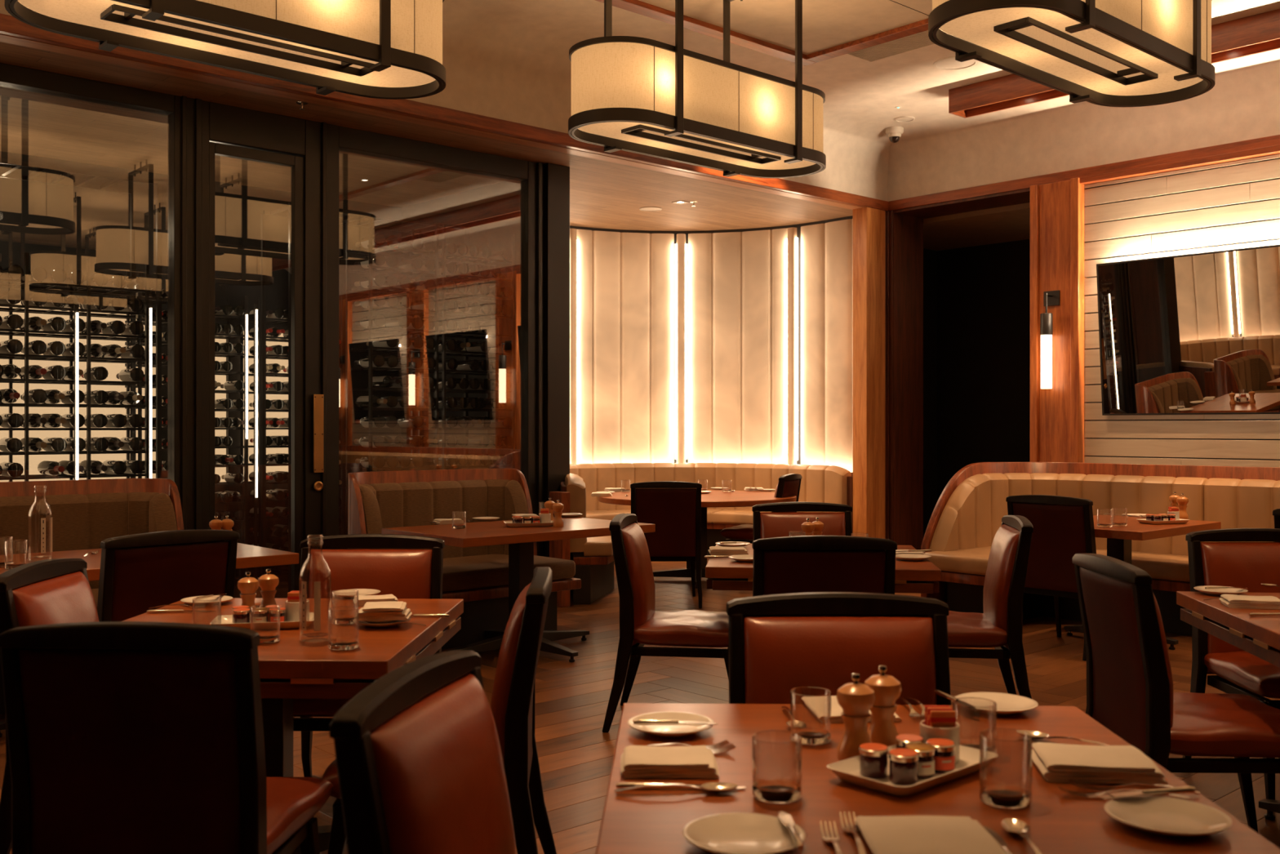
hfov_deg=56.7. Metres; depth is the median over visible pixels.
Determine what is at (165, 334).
wine bottle
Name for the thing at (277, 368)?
wine bottle
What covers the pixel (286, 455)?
wine bottle
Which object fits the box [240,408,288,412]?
shelf
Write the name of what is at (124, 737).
dining chair
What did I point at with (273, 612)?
jam jar
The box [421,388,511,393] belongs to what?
shelf
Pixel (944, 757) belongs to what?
jam jar
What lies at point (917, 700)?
fork
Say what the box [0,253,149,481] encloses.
wine rack
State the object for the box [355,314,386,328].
wine bottle
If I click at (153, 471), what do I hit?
shelf
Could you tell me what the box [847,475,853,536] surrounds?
door frame
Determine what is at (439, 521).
napkin
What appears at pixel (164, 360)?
wine bottle
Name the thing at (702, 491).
plate
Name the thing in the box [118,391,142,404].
wine bottle
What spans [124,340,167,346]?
shelf
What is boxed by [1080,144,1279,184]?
trim
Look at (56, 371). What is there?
wine bottle
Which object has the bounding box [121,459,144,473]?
wine bottle
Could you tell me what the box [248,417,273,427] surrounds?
wine bottle
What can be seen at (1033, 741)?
knife
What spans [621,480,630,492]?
drinking glass
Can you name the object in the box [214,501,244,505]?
shelf
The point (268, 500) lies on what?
shelf
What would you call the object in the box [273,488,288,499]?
wine bottle
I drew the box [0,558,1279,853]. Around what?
floor
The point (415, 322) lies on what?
wine bottle
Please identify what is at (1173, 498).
pepper mill
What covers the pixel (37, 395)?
wine bottle
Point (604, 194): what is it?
ceiling
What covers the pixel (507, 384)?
wine bottle
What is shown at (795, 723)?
spoon
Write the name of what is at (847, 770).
serving tray
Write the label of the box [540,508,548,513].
packets
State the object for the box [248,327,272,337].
wine bottle
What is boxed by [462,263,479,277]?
wine bottle
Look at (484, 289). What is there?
wine bottle
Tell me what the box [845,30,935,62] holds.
ceiling vent
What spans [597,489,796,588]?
round table
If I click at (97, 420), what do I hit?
wine bottle
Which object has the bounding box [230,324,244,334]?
wine bottle
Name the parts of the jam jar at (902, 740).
lid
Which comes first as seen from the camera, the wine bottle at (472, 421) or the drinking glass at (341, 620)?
the drinking glass at (341, 620)
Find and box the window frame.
[0,62,569,556]
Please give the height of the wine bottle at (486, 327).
0.093 m
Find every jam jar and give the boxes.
[231,605,249,615]
[232,608,249,622]
[251,607,268,622]
[265,604,282,622]
[268,607,286,622]
[511,515,519,523]
[514,516,522,523]
[523,516,531,523]
[531,516,540,522]
[858,742,888,778]
[888,747,919,785]
[894,733,924,748]
[905,742,935,778]
[925,737,955,773]
[1145,514,1154,520]
[1153,514,1162,520]
[1160,514,1168,520]
[1167,514,1175,520]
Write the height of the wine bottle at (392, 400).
0.093 m
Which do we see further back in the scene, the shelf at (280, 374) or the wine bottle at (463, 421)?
the shelf at (280, 374)
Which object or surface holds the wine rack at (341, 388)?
on the floor
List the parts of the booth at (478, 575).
backrest, seat rail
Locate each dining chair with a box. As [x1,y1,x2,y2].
[0,558,99,853]
[0,621,333,853]
[97,529,239,621]
[293,533,444,777]
[321,566,556,853]
[329,649,515,853]
[602,513,728,732]
[630,480,702,608]
[720,473,801,543]
[726,591,951,705]
[751,502,852,540]
[751,535,897,595]
[946,515,1033,698]
[1005,494,1096,660]
[1072,553,1279,833]
[1182,528,1279,799]
[1272,508,1279,542]
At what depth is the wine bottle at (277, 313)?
10.30 m
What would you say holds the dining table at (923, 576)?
on the floor
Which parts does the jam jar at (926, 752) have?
lid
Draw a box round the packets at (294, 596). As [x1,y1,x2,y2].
[287,590,306,602]
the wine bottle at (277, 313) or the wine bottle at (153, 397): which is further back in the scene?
the wine bottle at (277, 313)
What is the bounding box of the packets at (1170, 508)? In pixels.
[1168,506,1178,511]
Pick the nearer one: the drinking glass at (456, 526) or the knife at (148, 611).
the knife at (148, 611)
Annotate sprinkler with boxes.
[296,101,308,110]
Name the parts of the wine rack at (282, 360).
light panel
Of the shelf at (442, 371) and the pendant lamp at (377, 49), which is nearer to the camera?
the pendant lamp at (377, 49)
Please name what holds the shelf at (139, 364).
attached to the wine rack at (140, 388)
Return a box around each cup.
[285,599,309,621]
[538,512,551,522]
[920,719,959,763]
[1167,511,1179,519]
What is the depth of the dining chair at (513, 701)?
3.07 m
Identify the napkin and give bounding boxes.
[352,594,398,606]
[354,606,412,620]
[361,600,406,611]
[433,518,464,524]
[511,513,538,517]
[591,492,612,496]
[604,487,625,491]
[620,745,719,778]
[708,546,748,555]
[744,487,764,490]
[801,695,902,723]
[855,815,1006,853]
[895,549,924,554]
[1031,742,1168,785]
[1122,513,1146,517]
[1218,594,1279,609]
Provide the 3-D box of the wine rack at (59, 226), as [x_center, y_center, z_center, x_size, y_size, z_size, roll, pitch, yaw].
[-3.985,-0.400,10.227,4.500,3.500,0.100,0,0,-42]
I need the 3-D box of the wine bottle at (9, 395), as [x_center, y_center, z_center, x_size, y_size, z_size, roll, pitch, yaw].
[-4.085,-0.200,7.685,0.095,0.093,0.379,0,0,-41]
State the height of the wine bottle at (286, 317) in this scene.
0.085 m
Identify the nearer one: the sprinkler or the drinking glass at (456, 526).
the drinking glass at (456, 526)
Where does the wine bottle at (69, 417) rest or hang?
on the wine rack at (29, 460)
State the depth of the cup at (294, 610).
3.57 m
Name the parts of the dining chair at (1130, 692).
post, rail, panel, backrest, post, seat frame, seat, leg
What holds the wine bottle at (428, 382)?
on the wine rack at (369, 251)
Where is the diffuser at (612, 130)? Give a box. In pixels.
[577,121,816,169]
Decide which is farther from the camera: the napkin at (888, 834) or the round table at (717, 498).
the round table at (717, 498)
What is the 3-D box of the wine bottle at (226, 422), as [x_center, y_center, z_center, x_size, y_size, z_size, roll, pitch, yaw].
[-3.578,-0.038,10.120,0.087,0.085,0.348,0,0,-42]
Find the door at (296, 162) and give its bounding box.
[209,142,323,591]
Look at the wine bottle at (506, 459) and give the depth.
10.07 m
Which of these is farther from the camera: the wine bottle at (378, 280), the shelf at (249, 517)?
the shelf at (249, 517)
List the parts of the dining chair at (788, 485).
seat, seat frame, post, backrest, rail, panel, post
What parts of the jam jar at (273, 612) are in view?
lid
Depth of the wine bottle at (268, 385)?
10.27 m
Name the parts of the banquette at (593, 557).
panel, seat, backrest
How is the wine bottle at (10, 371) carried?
on the wine rack at (29, 460)
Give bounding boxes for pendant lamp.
[4,0,445,99]
[568,0,826,178]
[928,0,1215,106]
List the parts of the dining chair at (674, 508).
post, backrest, rail, panel, seat frame, leg, post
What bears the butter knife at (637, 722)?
on the plate at (679, 730)
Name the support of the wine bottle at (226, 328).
on the wine rack at (220, 376)
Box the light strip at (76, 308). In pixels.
[73,305,79,479]
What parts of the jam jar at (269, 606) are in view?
lid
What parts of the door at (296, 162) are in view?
push plate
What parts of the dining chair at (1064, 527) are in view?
post, rail, backrest, panel, seat frame, leg, post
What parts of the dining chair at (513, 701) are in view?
seat, leg, seat frame, backrest, post, panel, rail, post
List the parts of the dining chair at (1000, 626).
seat, seat frame, backrest, post, rail, post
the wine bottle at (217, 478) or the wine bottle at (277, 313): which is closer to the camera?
the wine bottle at (217, 478)
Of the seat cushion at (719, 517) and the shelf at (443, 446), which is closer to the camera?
the shelf at (443, 446)
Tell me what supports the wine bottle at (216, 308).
on the wine rack at (220, 376)
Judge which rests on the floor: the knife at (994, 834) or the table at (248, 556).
the table at (248, 556)
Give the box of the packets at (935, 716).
[924,705,955,727]
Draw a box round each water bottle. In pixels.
[27,484,52,561]
[299,534,331,642]
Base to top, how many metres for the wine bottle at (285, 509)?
0.085 m
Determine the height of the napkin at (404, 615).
0.028 m
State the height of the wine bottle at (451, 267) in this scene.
0.093 m
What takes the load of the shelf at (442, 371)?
attached to the wine rack at (444, 333)
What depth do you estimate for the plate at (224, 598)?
4.04 m
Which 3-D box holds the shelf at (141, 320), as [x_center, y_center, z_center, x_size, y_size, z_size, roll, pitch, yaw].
[-3.636,-0.776,8.797,0.300,0.016,0.370,0,0,-42]
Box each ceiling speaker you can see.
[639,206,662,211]
[894,115,915,122]
[933,56,977,70]
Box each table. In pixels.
[0,542,298,737]
[122,597,463,853]
[381,516,655,662]
[595,702,1279,853]
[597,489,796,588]
[705,543,941,593]
[1063,515,1221,649]
[1176,591,1279,819]
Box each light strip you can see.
[73,305,79,479]
[244,308,248,577]
[253,303,257,579]
[577,240,578,459]
[675,244,676,458]
[684,244,687,458]
[786,238,787,459]
[795,237,798,460]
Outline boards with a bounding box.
[1084,154,1279,466]
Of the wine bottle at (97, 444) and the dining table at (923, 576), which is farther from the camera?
the wine bottle at (97, 444)
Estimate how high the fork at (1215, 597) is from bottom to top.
0.015 m
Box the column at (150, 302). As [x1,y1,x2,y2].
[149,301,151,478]
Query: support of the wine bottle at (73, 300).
on the wine rack at (29, 460)
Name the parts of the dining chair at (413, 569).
post, seat frame, seat, backrest, rail, post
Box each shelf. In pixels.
[0,279,145,297]
[0,303,145,319]
[0,328,145,341]
[0,353,145,363]
[0,377,145,385]
[0,403,145,408]
[0,427,145,430]
[0,449,145,455]
[0,472,145,479]
[124,296,167,305]
[124,318,167,325]
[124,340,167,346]
[124,362,167,367]
[124,383,167,388]
[124,405,167,408]
[142,448,167,451]
[142,470,167,473]
[151,427,167,430]
[214,314,244,321]
[214,333,244,339]
[214,351,244,357]
[214,371,244,375]
[214,390,244,393]
[214,408,244,411]
[214,427,244,429]
[214,445,244,448]
[214,463,244,466]
[214,481,244,486]
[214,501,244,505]
[232,520,244,522]
[235,575,244,578]
[240,317,288,324]
[240,335,288,342]
[240,354,288,359]
[240,372,288,377]
[240,391,288,394]
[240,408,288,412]
[240,445,288,448]
[240,462,288,466]
[240,480,288,484]
[240,498,288,502]
[243,516,288,521]
[248,427,288,429]
[248,533,288,539]
[345,366,435,373]
[345,386,435,391]
[345,407,435,410]
[345,427,435,429]
[345,446,435,449]
[345,466,435,470]
[417,350,511,357]
[417,369,511,375]
[418,253,511,267]
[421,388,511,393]
[421,408,511,411]
[421,445,511,448]
[421,464,511,468]
[438,427,511,429]
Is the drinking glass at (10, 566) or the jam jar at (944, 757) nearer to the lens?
the jam jar at (944, 757)
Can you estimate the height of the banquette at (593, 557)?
0.957 m
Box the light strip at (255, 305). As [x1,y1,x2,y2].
[253,303,257,579]
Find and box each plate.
[180,595,232,605]
[333,588,380,598]
[352,617,411,627]
[363,619,397,623]
[472,516,499,520]
[561,512,582,517]
[627,711,714,737]
[682,812,805,853]
[701,490,711,493]
[711,487,728,489]
[715,541,750,546]
[728,554,753,562]
[757,488,775,491]
[895,553,931,560]
[954,692,1038,715]
[1104,795,1231,836]
[1193,585,1248,595]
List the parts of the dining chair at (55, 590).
post, panel, rail, backrest, post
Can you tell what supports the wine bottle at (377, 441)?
on the wine rack at (369, 251)
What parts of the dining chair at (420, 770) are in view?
post, rail, backrest, post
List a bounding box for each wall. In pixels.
[0,0,888,201]
[401,179,519,471]
[569,217,853,464]
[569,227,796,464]
[888,99,1279,460]
[888,210,923,549]
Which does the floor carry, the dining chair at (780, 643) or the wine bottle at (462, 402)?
the dining chair at (780, 643)
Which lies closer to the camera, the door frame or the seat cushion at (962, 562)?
the seat cushion at (962, 562)
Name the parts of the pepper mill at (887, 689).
knob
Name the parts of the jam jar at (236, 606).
lid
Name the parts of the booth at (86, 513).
backrest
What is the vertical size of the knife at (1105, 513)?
0.011 m
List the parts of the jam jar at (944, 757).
lid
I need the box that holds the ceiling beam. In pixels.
[948,8,1279,118]
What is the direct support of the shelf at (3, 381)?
attached to the wine rack at (29, 460)
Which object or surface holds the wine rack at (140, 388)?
on the floor
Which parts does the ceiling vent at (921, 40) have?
grille frame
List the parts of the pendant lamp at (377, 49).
slot frame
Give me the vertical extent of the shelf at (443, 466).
0.016 m
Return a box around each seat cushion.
[91,588,98,608]
[442,554,575,591]
[582,535,613,556]
[586,510,624,519]
[608,509,721,523]
[711,509,753,524]
[924,546,1190,582]
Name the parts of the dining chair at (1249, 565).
post, rail, backrest, seat, seat frame, leg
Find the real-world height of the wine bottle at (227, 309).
0.085 m
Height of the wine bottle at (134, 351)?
0.093 m
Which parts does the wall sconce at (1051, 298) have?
arm, wall plate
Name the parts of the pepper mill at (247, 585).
knob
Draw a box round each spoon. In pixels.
[614,782,737,792]
[781,706,806,728]
[1000,817,1041,853]
[1016,729,1109,745]
[1260,583,1279,586]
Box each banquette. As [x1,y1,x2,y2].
[549,462,853,607]
[920,462,1279,635]
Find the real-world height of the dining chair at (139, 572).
0.944 m
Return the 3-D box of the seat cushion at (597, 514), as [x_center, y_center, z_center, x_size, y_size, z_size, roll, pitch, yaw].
[-0.629,0.932,11.934,1.185,0.115,0.626,0,0,-42]
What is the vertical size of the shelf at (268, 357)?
0.016 m
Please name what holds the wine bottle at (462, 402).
on the wine rack at (444, 333)
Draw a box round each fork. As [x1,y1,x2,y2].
[83,550,98,556]
[148,603,213,608]
[359,621,426,626]
[622,739,729,751]
[711,743,735,754]
[819,820,841,853]
[839,811,866,853]
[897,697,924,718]
[906,697,924,717]
[1057,785,1190,799]
[1069,779,1200,794]
[1203,597,1223,600]
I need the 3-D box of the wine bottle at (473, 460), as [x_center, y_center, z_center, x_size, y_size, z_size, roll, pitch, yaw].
[-1.485,0.274,9.989,0.095,0.093,0.379,0,0,-42]
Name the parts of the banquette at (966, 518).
seat, backrest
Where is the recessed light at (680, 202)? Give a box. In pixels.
[671,200,689,204]
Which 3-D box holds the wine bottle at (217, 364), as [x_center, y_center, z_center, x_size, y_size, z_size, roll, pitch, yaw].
[-3.661,-0.512,10.063,0.087,0.085,0.348,0,0,-42]
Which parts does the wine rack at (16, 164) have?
rail, rail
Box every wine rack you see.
[0,151,401,579]
[0,158,161,478]
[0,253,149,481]
[120,271,167,478]
[214,295,248,578]
[240,296,288,578]
[338,294,344,534]
[345,214,438,534]
[417,224,515,470]
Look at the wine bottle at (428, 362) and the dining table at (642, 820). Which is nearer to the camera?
the dining table at (642, 820)
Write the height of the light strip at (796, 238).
2.350 m
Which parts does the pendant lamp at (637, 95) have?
lamp shade, slot frame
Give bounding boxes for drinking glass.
[0,536,13,567]
[4,539,27,569]
[192,595,221,624]
[249,604,279,644]
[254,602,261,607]
[328,605,358,650]
[331,589,358,625]
[452,511,466,528]
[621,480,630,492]
[697,479,707,490]
[722,480,731,492]
[751,729,801,803]
[790,686,831,745]
[952,697,996,753]
[979,728,1031,808]
[1097,508,1112,527]
[1111,507,1127,526]
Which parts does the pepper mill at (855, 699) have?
knob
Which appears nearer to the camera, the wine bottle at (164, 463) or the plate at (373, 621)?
the plate at (373, 621)
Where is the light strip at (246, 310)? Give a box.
[244,308,248,577]
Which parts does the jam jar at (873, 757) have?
lid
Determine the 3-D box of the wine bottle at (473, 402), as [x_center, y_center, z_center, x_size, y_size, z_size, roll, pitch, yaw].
[-1.486,-0.200,9.989,0.095,0.093,0.379,0,0,-44]
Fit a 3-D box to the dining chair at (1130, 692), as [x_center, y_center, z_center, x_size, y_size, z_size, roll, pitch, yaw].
[1.725,0.878,3.704,0.631,0.944,0.541,0,0,1]
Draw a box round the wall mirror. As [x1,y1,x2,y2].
[1096,244,1279,415]
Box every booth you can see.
[0,478,183,714]
[347,468,581,648]
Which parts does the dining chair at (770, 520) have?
post, rail, backrest, post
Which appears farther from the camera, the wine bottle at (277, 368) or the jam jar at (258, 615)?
the wine bottle at (277, 368)
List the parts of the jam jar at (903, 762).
lid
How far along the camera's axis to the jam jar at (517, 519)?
7.13 m
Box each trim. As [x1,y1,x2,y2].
[0,13,888,210]
[569,215,853,233]
[595,0,928,66]
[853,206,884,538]
[884,210,893,540]
[888,134,1279,210]
[889,0,928,16]
[893,188,1030,218]
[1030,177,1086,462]
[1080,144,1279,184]
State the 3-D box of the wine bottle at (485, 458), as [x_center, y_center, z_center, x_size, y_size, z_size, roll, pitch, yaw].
[-1.410,0.274,10.070,0.095,0.093,0.379,0,0,-42]
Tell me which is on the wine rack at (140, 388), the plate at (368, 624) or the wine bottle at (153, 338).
the wine bottle at (153, 338)
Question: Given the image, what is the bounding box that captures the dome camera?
[885,126,903,142]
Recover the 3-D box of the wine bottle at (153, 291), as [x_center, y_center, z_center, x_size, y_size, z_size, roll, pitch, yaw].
[-3.584,-0.981,8.741,0.076,0.074,0.303,0,0,-44]
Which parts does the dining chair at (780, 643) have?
post, panel, rail, backrest, post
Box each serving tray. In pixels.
[209,612,314,630]
[503,520,553,527]
[826,743,998,795]
[1136,518,1189,524]
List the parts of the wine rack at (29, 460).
light panel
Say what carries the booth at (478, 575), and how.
on the floor
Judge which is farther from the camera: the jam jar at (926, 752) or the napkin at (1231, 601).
the napkin at (1231, 601)
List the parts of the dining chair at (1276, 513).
rail, post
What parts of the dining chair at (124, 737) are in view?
post, panel, rail, backrest, post, seat frame, seat, leg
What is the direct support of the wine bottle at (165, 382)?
on the wine rack at (140, 388)
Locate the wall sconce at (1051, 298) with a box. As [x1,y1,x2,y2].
[1040,289,1060,388]
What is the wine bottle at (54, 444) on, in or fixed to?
on the wine rack at (29, 460)
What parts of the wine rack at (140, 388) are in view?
light panel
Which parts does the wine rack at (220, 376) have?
light panel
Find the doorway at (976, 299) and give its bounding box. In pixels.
[923,239,1030,537]
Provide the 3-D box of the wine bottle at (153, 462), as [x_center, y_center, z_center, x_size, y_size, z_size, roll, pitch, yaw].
[-3.587,0.283,8.743,0.076,0.074,0.303,0,0,-42]
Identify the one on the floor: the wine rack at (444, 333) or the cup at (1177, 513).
the wine rack at (444, 333)
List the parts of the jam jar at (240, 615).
lid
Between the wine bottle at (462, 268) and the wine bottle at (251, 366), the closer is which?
the wine bottle at (462, 268)
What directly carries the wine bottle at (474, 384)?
on the wine rack at (444, 333)
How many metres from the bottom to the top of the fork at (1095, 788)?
0.015 m
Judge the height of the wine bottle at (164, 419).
0.074 m
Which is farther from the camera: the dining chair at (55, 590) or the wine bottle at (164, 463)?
the wine bottle at (164, 463)
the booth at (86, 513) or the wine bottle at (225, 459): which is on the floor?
the booth at (86, 513)
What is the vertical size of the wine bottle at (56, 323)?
0.093 m
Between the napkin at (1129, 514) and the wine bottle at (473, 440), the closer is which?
the napkin at (1129, 514)
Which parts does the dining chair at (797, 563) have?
post, backrest, rail, panel, post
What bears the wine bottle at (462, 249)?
on the wine rack at (444, 333)
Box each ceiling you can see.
[0,41,853,231]
[442,0,1279,174]
[638,0,932,54]
[923,202,1030,250]
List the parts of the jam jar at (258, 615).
lid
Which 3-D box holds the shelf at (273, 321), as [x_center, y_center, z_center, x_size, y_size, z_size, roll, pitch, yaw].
[-3.184,-0.934,10.527,0.590,0.016,0.370,0,0,-42]
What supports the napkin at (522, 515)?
on the table at (521, 540)
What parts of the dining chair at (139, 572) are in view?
post, rail, backrest, post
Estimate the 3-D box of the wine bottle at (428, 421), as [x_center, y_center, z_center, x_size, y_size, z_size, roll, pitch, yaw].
[-1.812,-0.042,9.707,0.095,0.093,0.379,0,0,-41]
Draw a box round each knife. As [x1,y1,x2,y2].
[146,609,216,613]
[195,593,226,599]
[410,613,449,617]
[616,782,746,789]
[633,719,718,724]
[704,555,728,558]
[720,542,749,544]
[777,810,803,850]
[895,549,931,551]
[933,688,977,711]
[983,826,1013,853]
[1017,738,1082,745]
[1097,785,1195,798]
[1104,512,1132,516]
[1204,586,1247,589]
[1248,612,1279,616]
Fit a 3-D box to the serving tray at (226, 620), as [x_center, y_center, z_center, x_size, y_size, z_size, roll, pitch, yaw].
[-1.129,0.587,3.574,0.298,0.025,0.170,0,0,-12]
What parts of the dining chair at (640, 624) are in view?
post, rail, post, backrest, seat frame, seat, leg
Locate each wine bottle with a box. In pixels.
[0,266,2,275]
[0,289,22,304]
[0,314,23,328]
[0,338,22,354]
[0,364,3,376]
[0,364,21,378]
[0,388,20,403]
[0,413,23,427]
[0,415,2,425]
[0,437,22,452]
[0,462,23,476]
[18,316,47,330]
[18,364,46,378]
[20,291,47,306]
[20,340,47,355]
[20,388,47,403]
[20,437,47,451]
[21,413,46,427]
[37,460,64,475]
[40,292,66,307]
[40,413,66,427]
[41,316,66,331]
[42,341,65,355]
[42,364,66,379]
[42,389,65,404]
[42,437,66,451]
[58,294,84,311]
[58,460,84,475]
[60,318,85,332]
[60,366,83,380]
[61,342,84,355]
[61,390,84,404]
[62,413,84,427]
[63,437,85,451]
[80,295,108,310]
[80,320,106,333]
[80,343,107,356]
[80,366,108,380]
[80,460,107,474]
[83,390,108,404]
[84,413,107,427]
[84,436,108,451]
[100,344,125,357]
[101,320,125,334]
[102,297,126,311]
[102,436,124,450]
[102,459,126,474]
[103,391,124,404]
[104,413,127,427]
[115,367,144,381]
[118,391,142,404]
[120,297,143,312]
[120,321,143,335]
[120,344,145,358]
[120,436,143,450]
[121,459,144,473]
[123,413,143,427]
[136,287,151,297]
[136,308,152,319]
[136,330,152,342]
[136,395,144,404]
[142,288,163,299]
[151,309,163,319]
[151,331,163,341]
[151,352,163,362]
[151,374,164,384]
[151,395,163,405]
[151,417,163,427]
[151,439,162,448]
[151,460,162,470]
[155,288,167,301]
[161,310,167,319]
[161,331,167,341]
[161,353,167,363]
[161,374,167,384]
[161,395,167,406]
[161,417,167,427]
[161,439,167,448]
[161,459,167,470]
[214,305,221,314]
[214,323,222,333]
[214,342,221,351]
[214,360,221,371]
[214,380,221,389]
[214,398,233,408]
[214,417,221,427]
[214,435,222,446]
[214,454,233,464]
[214,455,222,464]
[214,473,220,484]
[214,492,221,502]
[214,511,221,519]
[215,304,233,315]
[215,360,232,371]
[215,510,233,520]
[216,342,233,352]
[216,491,232,502]
[217,324,233,333]
[217,417,233,427]
[217,435,232,446]
[220,380,244,390]
[221,472,244,483]
[224,490,244,501]
[226,453,244,464]
[226,509,244,520]
[229,305,244,315]
[229,342,244,353]
[229,399,244,408]
[229,417,244,427]
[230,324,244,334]
[231,528,244,539]
[248,309,272,319]
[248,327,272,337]
[248,345,272,355]
[248,364,272,373]
[248,399,271,408]
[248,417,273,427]
[248,453,273,463]
[248,471,273,481]
[248,507,273,517]
[249,381,273,391]
[249,435,272,445]
[249,489,272,499]
[266,308,284,318]
[266,327,284,336]
[266,344,284,355]
[266,363,284,373]
[266,381,283,391]
[266,417,284,427]
[266,453,284,463]
[266,471,284,481]
[266,489,284,500]
[266,506,285,518]
[266,524,284,536]
[266,542,284,551]
[269,399,284,409]
[269,435,284,445]
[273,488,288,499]
[273,506,288,517]
[273,524,288,535]
[275,453,288,463]
[275,471,288,481]
[278,417,288,427]
[279,400,288,409]
[280,346,288,355]
[280,382,288,391]
[281,310,288,319]
[281,435,288,445]
[283,329,288,337]
[354,274,386,288]
[354,355,385,368]
[354,435,385,447]
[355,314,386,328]
[355,395,387,407]
[355,415,386,427]
[355,455,385,467]
[366,335,398,347]
[368,375,399,387]
[377,395,397,407]
[377,455,398,467]
[379,355,398,367]
[382,316,409,328]
[382,415,397,427]
[382,435,399,447]
[385,435,410,447]
[389,376,411,387]
[391,257,422,272]
[391,454,410,466]
[393,336,411,348]
[394,395,410,408]
[395,355,411,368]
[396,415,422,427]
[401,395,422,408]
[401,435,422,447]
[402,454,423,466]
[404,337,423,348]
[406,317,422,328]
[406,356,422,368]
[407,376,422,388]
[408,435,437,446]
[411,240,435,253]
[412,259,435,273]
[416,377,435,388]
[417,357,435,368]
[417,396,435,408]
[418,416,435,427]
[419,318,435,329]
[419,337,435,349]
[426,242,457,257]
[426,262,457,275]
[426,453,457,466]
[431,320,457,332]
[431,435,457,446]
[432,338,457,351]
[433,358,457,370]
[433,377,457,389]
[433,396,457,408]
[433,416,457,427]
[445,262,469,276]
[447,453,468,466]
[448,244,468,257]
[450,377,469,389]
[451,282,468,295]
[451,340,470,351]
[453,301,469,312]
[453,320,468,332]
[453,396,468,408]
[453,416,468,427]
[453,435,468,446]
[455,244,479,259]
[455,359,479,370]
[457,283,479,296]
[458,453,480,465]
[461,341,490,352]
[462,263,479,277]
[463,320,480,333]
[464,302,480,313]
[464,397,480,408]
[464,416,481,427]
[466,246,491,260]
[466,377,479,389]
[466,435,489,446]
[467,284,489,297]
[470,397,493,408]
[471,416,490,427]
[473,321,491,333]
[475,302,491,314]
[475,453,490,465]
[476,360,490,371]
[476,378,490,390]
[480,453,501,464]
[482,397,501,408]
[484,360,502,371]
[485,304,501,315]
[485,379,502,390]
[486,248,511,262]
[486,435,502,446]
[488,342,512,353]
[488,416,512,427]
[491,453,512,464]
[493,379,511,390]
[496,305,511,315]
[497,397,512,408]
[498,435,512,445]
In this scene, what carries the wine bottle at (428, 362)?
on the wine rack at (369, 251)
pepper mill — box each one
[208,515,222,529]
[222,515,234,530]
[237,571,258,608]
[257,568,279,607]
[544,497,555,520]
[551,499,564,527]
[800,518,814,535]
[812,517,824,535]
[836,672,875,760]
[864,665,902,746]
[1168,492,1179,506]
[1176,493,1188,519]
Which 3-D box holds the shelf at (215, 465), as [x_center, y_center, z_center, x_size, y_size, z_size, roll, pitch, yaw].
[-3.603,0.330,10.148,0.360,0.016,0.370,0,0,-42]
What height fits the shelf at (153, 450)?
0.016 m
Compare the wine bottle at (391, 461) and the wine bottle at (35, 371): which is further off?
the wine bottle at (391, 461)
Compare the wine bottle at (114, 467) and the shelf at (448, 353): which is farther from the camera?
the shelf at (448, 353)
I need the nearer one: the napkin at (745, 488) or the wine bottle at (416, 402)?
the wine bottle at (416, 402)
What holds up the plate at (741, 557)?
on the dining table at (923, 576)
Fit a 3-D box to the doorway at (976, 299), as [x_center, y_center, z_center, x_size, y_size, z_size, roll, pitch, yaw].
[4.244,-0.360,11.934,1.800,3.420,4.200,0,0,-42]

